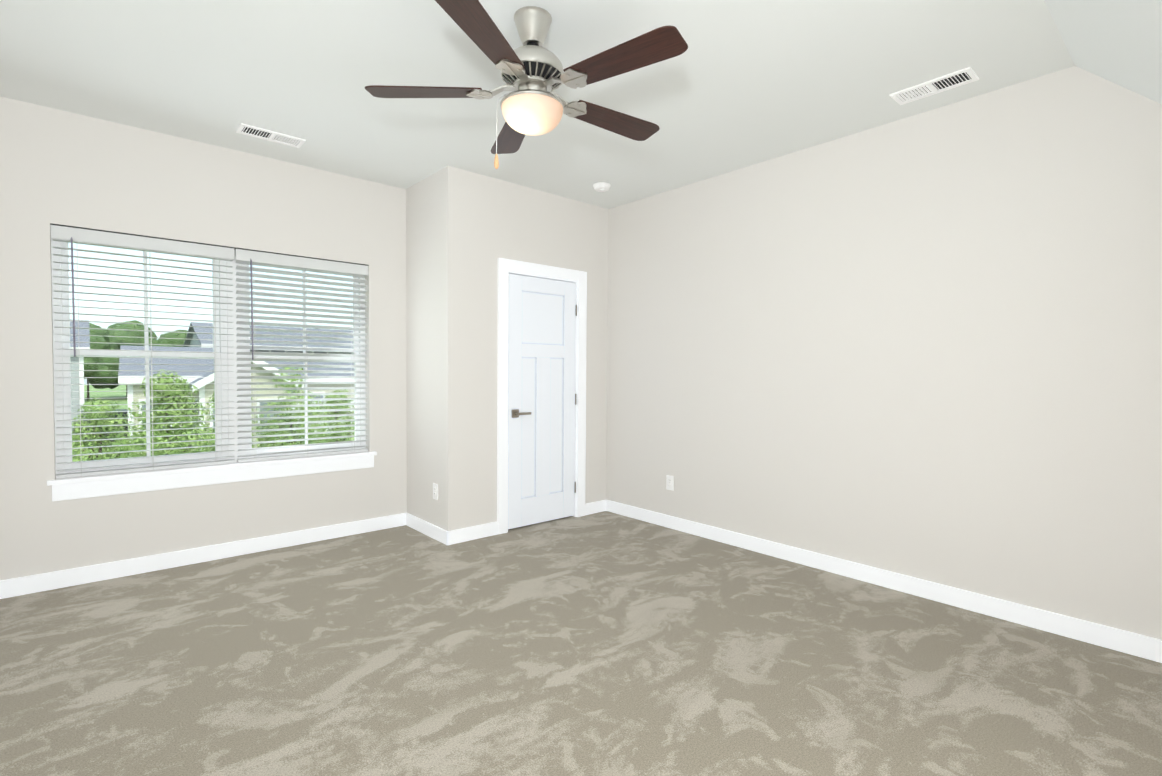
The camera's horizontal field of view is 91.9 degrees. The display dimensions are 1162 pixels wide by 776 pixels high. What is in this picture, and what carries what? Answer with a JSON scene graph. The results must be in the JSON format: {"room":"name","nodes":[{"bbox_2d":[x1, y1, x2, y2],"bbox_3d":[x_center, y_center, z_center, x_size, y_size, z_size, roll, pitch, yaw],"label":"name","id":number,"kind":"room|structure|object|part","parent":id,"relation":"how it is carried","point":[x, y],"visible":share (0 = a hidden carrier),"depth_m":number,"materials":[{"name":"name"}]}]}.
{"room":"empty bedroom","nodes":[
{"label":"empty bedroom","id":0,"kind":"room"},
{"bbox_2d":[0,96,406,580],"bbox_3d":[-2.385,-0.229,3.869,2.403,2.743,0.160,-1,2,-41],"label":"wall","id":1,"kind":"structure","parent":0,"point":[60,167],"depth_m":3.54,"materials":[{"name":"white paint"}]},
{"bbox_2d":[0,513,403,598],"bbox_3d":[-2.325,1.094,3.851,2.373,0.100,0.014,-1,2,-41],"label":"baseboard","id":2,"kind":"structure","parent":1,"relation":"attached to","point":[19,586],"depth_m":3.63,"materials":[{"name":"white paint"}]},
{"bbox_2d":[47,223,376,500],"bbox_3d":[-2.375,-0.158,3.858,1.887,1.585,0.187,-1,2,-41],"label":"window unit","id":3,"kind":"structure","parent":1,"relation":"in","point":[232,355],"depth_m":3.83,"materials":[{"name":"white plastic"}]},
{"bbox_2d":[406,166,461,530],"bbox_3d":[-1.207,-0.237,4.431,0.110,2.743,0.867,-1,2,-41],"label":"wall","id":4,"kind":"structure","parent":0,"point":[434,308],"depth_m":4.22,"materials":[{"name":"white paint"}]},
{"bbox_2d":[404,513,451,544],"bbox_3d":[-1.198,1.088,4.355,0.014,0.100,0.700,-1,2,-41],"label":"baseboard","id":5,"kind":"structure","parent":4,"relation":"attached to","point":[441,535],"depth_m":4.31,"materials":[{"name":"white paint"}]},
{"bbox_2d":[433,483,437,499],"bbox_3d":[-1.099,0.781,4.238,0.010,0.118,0.072,-1,2,-41],"label":"electrical outlet","id":6,"kind":"object","parent":4,"relation":"attached to","point":[435,491],"visible":1,"depth_m":4.23,"materials":[{"name":"white plastic"}]},
{"bbox_2d":[461,169,608,528],"bbox_3d":[-0.358,-0.238,4.676,1.490,2.743,0.115,-1,2,-41],"label":"wall","id":7,"kind":"structure","parent":0,"point":[506,220],"depth_m":4.35,"materials":[{"name":"white paint"}]},
{"bbox_2d":[452,522,497,543],"bbox_3d":[-0.798,1.093,4.248,0.395,0.100,0.014,-1,2,-41],"label":"baseboard","id":8,"kind":"structure","parent":7,"relation":"attached to","point":[489,529],"depth_m":4.24,"materials":[{"name":"white paint"}]},
{"bbox_2d":[497,258,586,533],"bbox_3d":[-0.340,0.062,4.689,0.904,2.142,0.133,-1,2,-41],"label":"door frame","id":9,"kind":"structure","parent":7,"relation":"attached to","point":[506,267],"depth_m":4.50,"materials":[{"name":"white paint"}]},
{"bbox_2d":[508,274,576,528],"bbox_3d":[-0.315,0.108,4.670,0.702,2.020,0.046,-1,2,-41],"label":"door","id":10,"kind":"structure","parent":7,"relation":"in","point":[541,388],"depth_m":4.64,"materials":[{"name":"white paint"}]},
{"bbox_2d":[512,409,531,417],"bbox_3d":[-0.495,0.203,4.481,0.184,0.064,0.088,-1,2,-41],"label":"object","id":11,"kind":"structure","parent":10,"relation":"attached to","point":[515,413],"depth_m":4.46,"materials":[{"name":"silver metal"}]},
{"bbox_3d":[-0.054,0.096,4.895,0.013,1.637,0.040,-1,2,-41],"label":"door hinges","id":12,"kind":"part","parent":10,"relation":"part of","materials":[{"name":"silver metal"}]},
{"bbox_2d":[0,0,1074,208],"bbox_3d":[-0.488,-1.621,2.888,4.323,0.120,4.066,-1,2,-41],"label":"ceiling","id":13,"kind":"structure","parent":0,"point":[737,85],"depth_m":2.79,"materials":[{"name":"white paint"}]},
{"bbox_2d":[236,123,305,147],"bbox_3d":[-1.947,-1.581,3.535,0.360,0.014,0.156,-1,2,-41],"label":"ceiling vent","id":14,"kind":"object","parent":13,"relation":"in","point":[268,135],"visible":1,"depth_m":3.53,"materials":[{"name":"white plastic"}]},
{"bbox_2d":[365,0,687,168],"bbox_3d":[-0.166,-1.231,2.368,1.299,0.625,1.327,-1,2,-41],"label":"ceiling fan","id":15,"kind":"object","parent":13,"relation":"hanging from","point":[533,75],"visible":1,"depth_m":2.26,"materials":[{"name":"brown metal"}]},
{"bbox_3d":[-0.355,-0.952,2.360,0.021,0.064,0.021,-1,2,-41],"label":"pull knob","id":16,"kind":"part","parent":15,"relation":"part of","materials":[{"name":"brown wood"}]},
{"bbox_3d":[-0.314,-1.110,2.356,0.065,0.253,0.055,-1,2,-41],"label":"chain","id":17,"kind":"part","parent":15,"relation":"part of","materials":[{"name":"white metal"}]},
{"bbox_3d":[-0.204,-1.129,2.358,0.258,0.102,0.258,-1,2,-41],"label":"lamp shade","id":18,"kind":"part","parent":15,"relation":"part of","materials":[{"name":"white glass"}]},
{"bbox_2d":[593,182,609,191],"bbox_3d":[0.164,-1.579,4.434,0.136,0.042,0.136,-1,2,-41],"label":"smoke detector","id":19,"kind":"object","parent":13,"relation":"attached to","point":[601,187],"visible":1,"depth_m":4.39,"materials":[{"name":"white plastic"}]},
{"bbox_2d":[889,67,978,104],"bbox_3d":[1.804,-1.538,2.880,0.156,0.014,0.360,-1,2,-41],"label":"ceiling vent","id":20,"kind":"object","parent":13,"relation":"in","point":[940,84],"visible":1,"depth_m":2.87,"materials":[{"name":"white plastic"}]},
{"bbox_2d":[0,511,1161,775],"bbox_3d":[-0.063,1.258,2.462,4.323,0.120,5.410,-1,2,-41],"label":"floor","id":21,"kind":"structure","parent":0,"point":[606,643],"depth_m":2.38,"materials":[{"name":"carpet"}]},
{"bbox_2d":[606,66,1161,639],"bbox_3d":[1.512,-0.201,3.793,0.160,2.743,5.410,-1,2,-41],"label":"wall","id":22,"kind":"structure","parent":0,"point":[926,346],"depth_m":3.16,"materials":[{"name":"white paint"}]},
{"bbox_2d":[666,475,673,490],"bbox_3d":[0.725,0.773,4.583,0.010,0.118,0.072,-1,2,-41],"label":"electrical outlet","id":23,"kind":"object","parent":22,"relation":"attached to","point":[669,482],"visible":1,"depth_m":4.58,"materials":[{"name":"white plastic"}]},
{"bbox_2d":[604,500,1161,662],"bbox_3d":[1.671,1.130,3.508,0.014,0.100,4.384,-1,2,-41],"label":"baseboard","id":24,"kind":"structure","parent":22,"relation":"attached to","point":[1134,644],"depth_m":3.16,"materials":[{"name":"white paint"}]},
{"bbox_2d":[1044,0,1161,103],"bbox_3d":[1.290,-0.914,0.872,4.323,1.437,1.345,-1,2,-41],"label":"ceiling","id":25,"kind":"structure","parent":0,"point":[1118,42],"depth_m":2.18,"materials":[{"name":"white paint"}]},
{"label":"outside","id":26,"kind":"structure","parent":0,"visible":0},
{"bbox_2d":[72,385,353,460],"bbox_3d":[-43.114,1.108,79.195,220.000,0.300,164.030,-1,2,-41],"label":"ground","id":27,"kind":"structure","parent":26,"point":[117,393],"depth_m":70.91,"materials":[{"name":"green plant"}]},
{"bbox_2d":[70,319,89,430],"bbox_3d":[-32.536,-0.746,29.881,9.700,6.320,9.730,-1,2,-41],"label":"house","id":28,"kind":"structure","parent":27,"relation":"on","point":[82,346],"depth_m":29.43,"materials":[{"name":"white"}]},
{"bbox_2d":[73,409,127,444],"bbox_3d":[-21.912,1.817,25.997,4.400,1.547,2.000,2,2,41],"label":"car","id":29,"kind":"object","parent":27,"relation":"on","point":[125,413],"depth_m":25.18,"materials":[{"name":"grey"}]},
{"bbox_2d":[84,323,121,400],"bbox_3d":[-53.836,-2.978,61.767,7.194,8.709,8.492,-1,2,-41],"label":"tree","id":30,"kind":"object","parent":27,"relation":"on","point":[104,345],"depth_m":60.82,"materials":[{"name":"green plant"}]},
{"bbox_2d":[72,397,137,460],"bbox_3d":[-10.463,1.624,12.189,1.368,2.867,1.259,-1,2,-41],"label":"tree","id":31,"kind":"object","parent":27,"relation":"on","point":[93,437],"depth_m":12.04,"materials":[{"name":"green plant"}]},
{"bbox_2d":[89,320,157,397],"bbox_3d":[-54.370,-3.466,68.193,9.332,9.318,9.646,-1,2,-41],"label":"tree","id":32,"kind":"object","parent":27,"relation":"on","point":[131,334],"depth_m":66.02,"materials":[{"name":"green plant"}]},
{"bbox_2d":[114,369,214,457],"bbox_3d":[-8.213,1.362,11.266,1.749,3.471,1.844,-1,2,-41],"label":"tree","id":33,"kind":"object","parent":27,"relation":"on","point":[163,398],"depth_m":11.11,"materials":[{"name":"green plant"}]},
{"bbox_2d":[118,345,213,456],"bbox_3d":[-18.770,0.353,26.020,4.352,4.520,8.922,-1,2,-41],"label":"house","id":34,"kind":"structure","parent":27,"relation":"on","point":[178,370],"depth_m":23.01,"materials":[{"name":"white"}]},
{"bbox_2d":[149,330,187,346],"bbox_3d":[-46.860,-2.728,65.343,7.487,8.099,7.624,-1,2,-41],"label":"tree","id":35,"kind":"object","parent":27,"relation":"on","point":[169,341],"depth_m":63.71,"materials":[{"name":"green plant"}]},
{"bbox_2d":[72,417,354,461],"bbox_3d":[-10.354,2.134,16.927,11.481,2.313,2.693,-1,2,-41],"label":"hedge","id":36,"kind":"object","parent":27,"relation":"on","point":[112,442],"depth_m":15.60,"materials":[{"name":"green plant"}]},
{"bbox_2d":[193,392,259,451],"bbox_3d":[-8.033,1.427,12.875,1.383,3.253,1.344,-1,2,-41],"label":"tree","id":37,"kind":"object","parent":27,"relation":"on","point":[211,416],"depth_m":12.81,"materials":[{"name":"green plant"}]},
{"bbox_2d":[189,361,303,450],"bbox_3d":[-14.963,0.615,24.716,3.900,4.120,5.720,-1,2,-38],"label":"house","id":38,"kind":"structure","parent":27,"relation":"on","point":[207,390],"depth_m":22.87,"materials":[{"name":"white"}]},
{"bbox_2d":[183,322,352,353],"bbox_3d":[-23.745,-1.411,44.876,12.200,6.920,9.730,-1,2,-41],"label":"house","id":39,"kind":"structure","parent":27,"relation":"on","point":[197,336],"depth_m":42.13,"materials":[{"name":"white"}]},
{"bbox_2d":[256,367,332,447],"bbox_3d":[-6.808,1.240,13.300,1.640,3.618,1.941,-1,2,-41],"label":"tree","id":40,"kind":"object","parent":27,"relation":"on","point":[289,426],"depth_m":13.07,"materials":[{"name":"green plant"}]},
{"bbox_2d":[264,361,354,420],"bbox_3d":[-16.120,0.168,34.986,8.000,4.420,8.993,-1,2,-41],"label":"house","id":41,"kind":"structure","parent":27,"relation":"on","point":[324,374],"depth_m":31.66,"materials":[{"name":"white"}]},
{"bbox_2d":[298,401,354,437],"bbox_3d":[-12.853,1.573,30.600,5.500,1.900,3.000,-1,2,-41],"label":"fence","id":42,"kind":"object","parent":27,"relation":"on","point":[328,413],"depth_m":28.72,"materials":[{"name":"white"}]},
{"bbox_2d":[309,389,354,442],"bbox_3d":[-6.730,1.490,15.392,1.588,3.003,1.540,-1,2,-41],"label":"tree","id":43,"kind":"object","parent":27,"relation":"on","point":[341,417],"depth_m":15.17,"materials":[{"name":"green plant"}]}
]}

